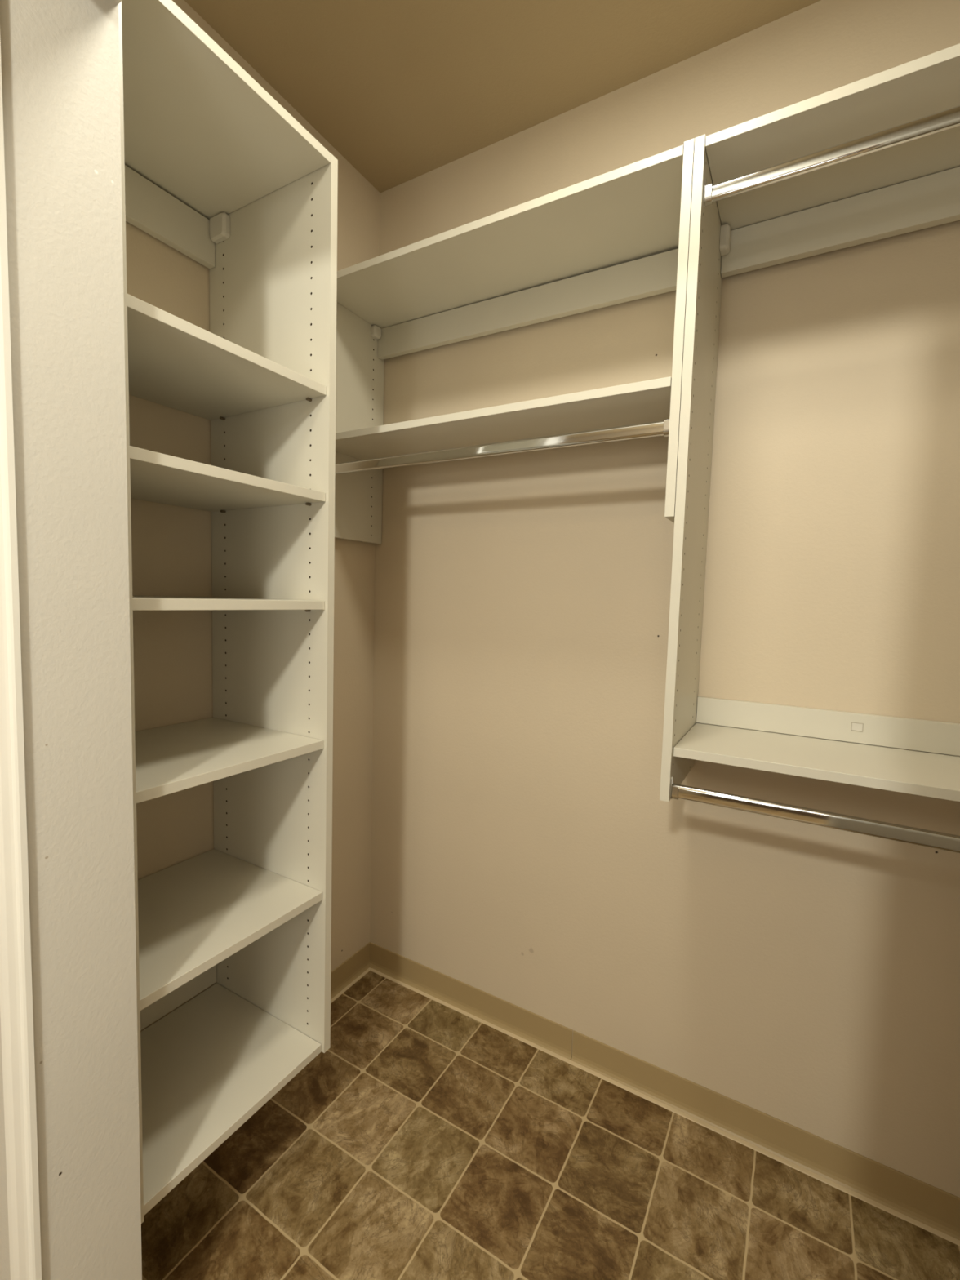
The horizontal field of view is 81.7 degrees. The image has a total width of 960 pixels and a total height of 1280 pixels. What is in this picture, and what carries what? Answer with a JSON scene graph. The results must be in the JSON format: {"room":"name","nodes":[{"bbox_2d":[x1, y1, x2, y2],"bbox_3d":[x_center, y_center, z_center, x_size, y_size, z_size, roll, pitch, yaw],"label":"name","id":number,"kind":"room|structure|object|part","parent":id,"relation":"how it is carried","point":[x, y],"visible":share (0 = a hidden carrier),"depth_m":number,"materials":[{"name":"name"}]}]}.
{"room":"walk-in closet","nodes":[
{"label":"walk-in closet","id":0,"kind":"room"},
{"bbox_2d":[0,0,142,1279],"bbox_3d":[0.013,-0.020,0.442,3.600,2.720,0.138,4,5,30],"label":"wall","id":1,"kind":"structure","parent":0,"point":[60,59],"depth_m":0.77,"materials":[{"name":"paint"}]},
{"bbox_2d":[0,38,41,1279],"bbox_3d":[-0.174,0.218,0.474,1.096,2.230,0.017,4,5,30],"label":"trim","id":2,"kind":"structure","parent":1,"relation":"attached to","point":[15,969],"depth_m":0.73,"materials":[{"name":"white wood"}]},
{"bbox_2d":[125,0,380,1031],"bbox_3d":[-0.660,-0.125,1.588,0.120,2.720,1.180,4,5,30],"label":"wall","id":3,"kind":"structure","parent":0,"point":[171,544],"depth_m":1.39,"materials":[{"name":"paint"}]},
{"bbox_2d":[118,0,337,1223],"bbox_3d":[-0.616,-0.024,1.146,0.409,1.978,0.449,4,5,30],"label":"shelving tower","id":4,"kind":"object","parent":3,"relation":"attached to","point":[215,169],"visible":0.44,"depth_m":1.23,"materials":[{"name":"white laminate"}]},
{"bbox_3d":[-0.722,-0.013,0.960,0.406,1.978,0.019,4,5,30],"label":"panel","id":5,"kind":"part","parent":4,"relation":"part of","materials":[{"name":"white plastic"}]},
{"bbox_3d":[-0.753,-0.946,1.173,0.021,0.100,0.409,4,5,30],"label":"rail","id":6,"kind":"part","parent":4,"relation":"part of","materials":[{"name":"white laminate"}]},
{"bbox_3d":[-0.813,0.882,1.314,0.012,0.095,0.409,4,5,30],"label":"rail","id":7,"kind":"part","parent":4,"relation":"part of","materials":[{"name":"white plastic"}]},
{"bbox_3d":[-0.586,-0.999,1.073,0.403,0.019,0.409,4,5,30],"label":"shelf","id":8,"kind":"part","parent":4,"relation":"part of","materials":[{"name":"white laminate"}]},
{"bbox_3d":[-0.603,-0.535,1.109,0.397,0.019,0.409,4,5,30],"label":"shelf","id":9,"kind":"part","parent":4,"relation":"part of","materials":[{"name":"white laminate"}]},
{"bbox_3d":[-0.609,-0.311,1.126,0.397,0.019,0.409,4,5,30],"label":"shelf","id":10,"kind":"part","parent":4,"relation":"part of","materials":[{"name":"white plastic"}]},
{"bbox_3d":[-0.616,-0.078,1.143,0.397,0.019,0.409,4,5,30],"label":"shelf","id":11,"kind":"part","parent":4,"relation":"part of","materials":[{"name":"white plastic"}]},
{"bbox_3d":[-0.624,0.232,1.167,0.397,0.019,0.409,4,5,30],"label":"shelf","id":12,"kind":"part","parent":4,"relation":"part of","materials":[{"name":"white plastic"}]},
{"bbox_3d":[-0.634,0.584,1.193,0.397,0.019,0.409,4,5,30],"label":"shelf","id":13,"kind":"part","parent":4,"relation":"part of","materials":[{"name":"white plastic"}]},
{"bbox_3d":[-0.641,0.952,1.218,0.389,0.019,0.409,4,5,30],"label":"shelf","id":14,"kind":"part","parent":4,"relation":"part of","materials":[{"name":"white plastic"}]},
{"bbox_3d":[-0.507,-0.034,1.332,0.406,1.978,0.019,4,5,30],"label":"panel","id":15,"kind":"part","parent":4,"relation":"part of","materials":[{"name":"white plastic"}]},
{"bbox_2d":[330,942,369,999],"bbox_3d":[-0.669,1.192,1.600,0.015,0.092,1.059,4,5,30],"label":"baseboard","id":16,"kind":"structure","parent":3,"relation":"attached to","point":[357,963],"depth_m":1.97,"materials":[{"name":"beige plastic"}]},
{"bbox_2d":[184,0,820,192],"bbox_3d":[-0.228,-1.398,-0.148,3.600,0.100,3.620,4,5,30],"label":"ceiling","id":17,"kind":"structure","parent":0,"point":[404,91],"depth_m":1.38,"materials":[{"name":"beige paint"}]},
{"bbox_2d":[141,970,959,1279],"bbox_3d":[-0.307,1.413,0.061,3.600,0.100,3.620,4,5,30],"label":"floor","id":18,"kind":"structure","parent":0,"point":[428,1140],"depth_m":1.29,"materials":[{"name":"tile"}]},
{"bbox_2d":[369,0,959,1197],"bbox_3d":[0.574,-0.082,1.489,2.120,2.720,0.120,4,5,30],"label":"wall","id":19,"kind":"structure","parent":0,"point":[527,854],"depth_m":1.43,"materials":[{"name":"paint"}]},
{"bbox_2d":[334,138,694,544],"bbox_3d":[0.029,-0.658,1.513,1.060,0.730,0.320,4,5,30],"label":"wall shelf unit","id":20,"kind":"object","parent":19,"relation":"attached to","point":[620,235],"visible":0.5,"depth_m":1.46,"materials":[{"name":"white laminate"}]},
{"bbox_3d":[-0.421,-0.690,1.773,0.019,0.730,0.318,4,5,30],"label":"panel","id":21,"kind":"part","parent":20,"relation":"part of","materials":[{"name":"white plastic"}]},
{"bbox_2d":[335,419,669,474],"bbox_3d":[-0.042,-0.482,1.412,1.022,0.052,0.025,4,5,30],"label":"closet rod","id":22,"kind":"object","parent":20,"relation":"attached to","point":[661,428],"visible":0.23,"depth_m":1.33,"materials":[{"name":"silver metal"}]},
{"bbox_3d":[0.026,-0.565,1.519,1.020,0.019,0.320,4,5,30],"label":"shelf","id":23,"kind":"part","parent":20,"relation":"part of","materials":[{"name":"white laminate"}]},
{"bbox_3d":[0.039,-1.008,1.486,1.020,0.019,0.315,4,5,30],"label":"shelf","id":24,"kind":"part","parent":20,"relation":"part of","materials":[{"name":"white laminate"}]},
{"bbox_3d":[0.105,-0.956,1.609,1.020,0.096,0.022,4,5,30],"label":"rail","id":25,"kind":"part","parent":20,"relation":"part of","materials":[{"name":"white laminate"}]},
{"bbox_3d":[0.480,-0.626,1.254,0.019,0.730,0.318,4,5,30],"label":"panel","id":26,"kind":"part","parent":20,"relation":"part of","materials":[{"name":"white laminate"}]},
{"bbox_2d":[369,942,959,1239],"bbox_3d":[0.503,1.231,1.528,2.119,0.092,0.015,4,5,30],"label":"baseboard","id":27,"kind":"structure","parent":19,"relation":"attached to","point":[936,1208],"depth_m":1.48,"materials":[{"name":"beige plastic"}]},
{"bbox_2d":[659,43,959,801],"bbox_3d":[0.933,-0.296,1.012,1.044,1.326,0.320,4,5,30],"label":"closet shelving unit","id":28,"kind":"object","parent":19,"relation":"attached to","point":[914,185],"visible":0.99,"depth_m":1.16,"materials":[{"name":"white laminate"}]},
{"bbox_3d":[0.489,-0.327,1.267,0.019,1.326,0.318,4,5,30],"label":"panel","id":29,"kind":"part","parent":28,"relation":"part of","materials":[{"name":"white plastic"}]},
{"bbox_2d":[670,775,959,853],"bbox_3d":[0.848,0.348,0.944,1.006,0.052,0.025,4,5,30],"label":"closet rod","id":30,"kind":"object","parent":28,"relation":"attached to","point":[907,834],"visible":1,"depth_m":1.05,"materials":[{"name":"silver metal"}]},
{"bbox_2d":[673,722,959,801],"bbox_3d":[0.920,0.261,1.059,1.004,0.019,0.302,4,5,30],"label":"shelf","id":31,"kind":"object","parent":28,"relation":"attached to","point":[930,771],"depth_m":1.14,"materials":[{"name":"white laminate"}]},
{"bbox_3d":[0.995,0.209,1.182,1.004,0.066,0.016,4,5,30],"label":"rail","id":32,"kind":"part","parent":28,"relation":"part of","materials":[{"name":"white plastic"}]},
{"bbox_2d":[702,105,959,208],"bbox_3d":[0.882,-0.858,0.854,1.006,0.052,0.025,4,5,30],"label":"closet rod","id":33,"kind":"object","parent":28,"relation":"attached to","point":[942,121],"visible":1,"depth_m":0.99,"materials":[{"name":"silver metal"}]},
{"bbox_2d":[705,43,959,231],"bbox_3d":[0.950,-0.943,0.962,1.004,0.019,0.315,4,5,30],"label":"shelf","id":34,"kind":"object","parent":28,"relation":"attached to","point":[927,85],"depth_m":1.07,"materials":[{"name":"white laminate"}]},
{"bbox_3d":[1.017,-0.893,1.084,1.004,0.092,0.022,4,5,30],"label":"rail","id":35,"kind":"part","parent":28,"relation":"part of","materials":[{"name":"white laminate"}]}
]}

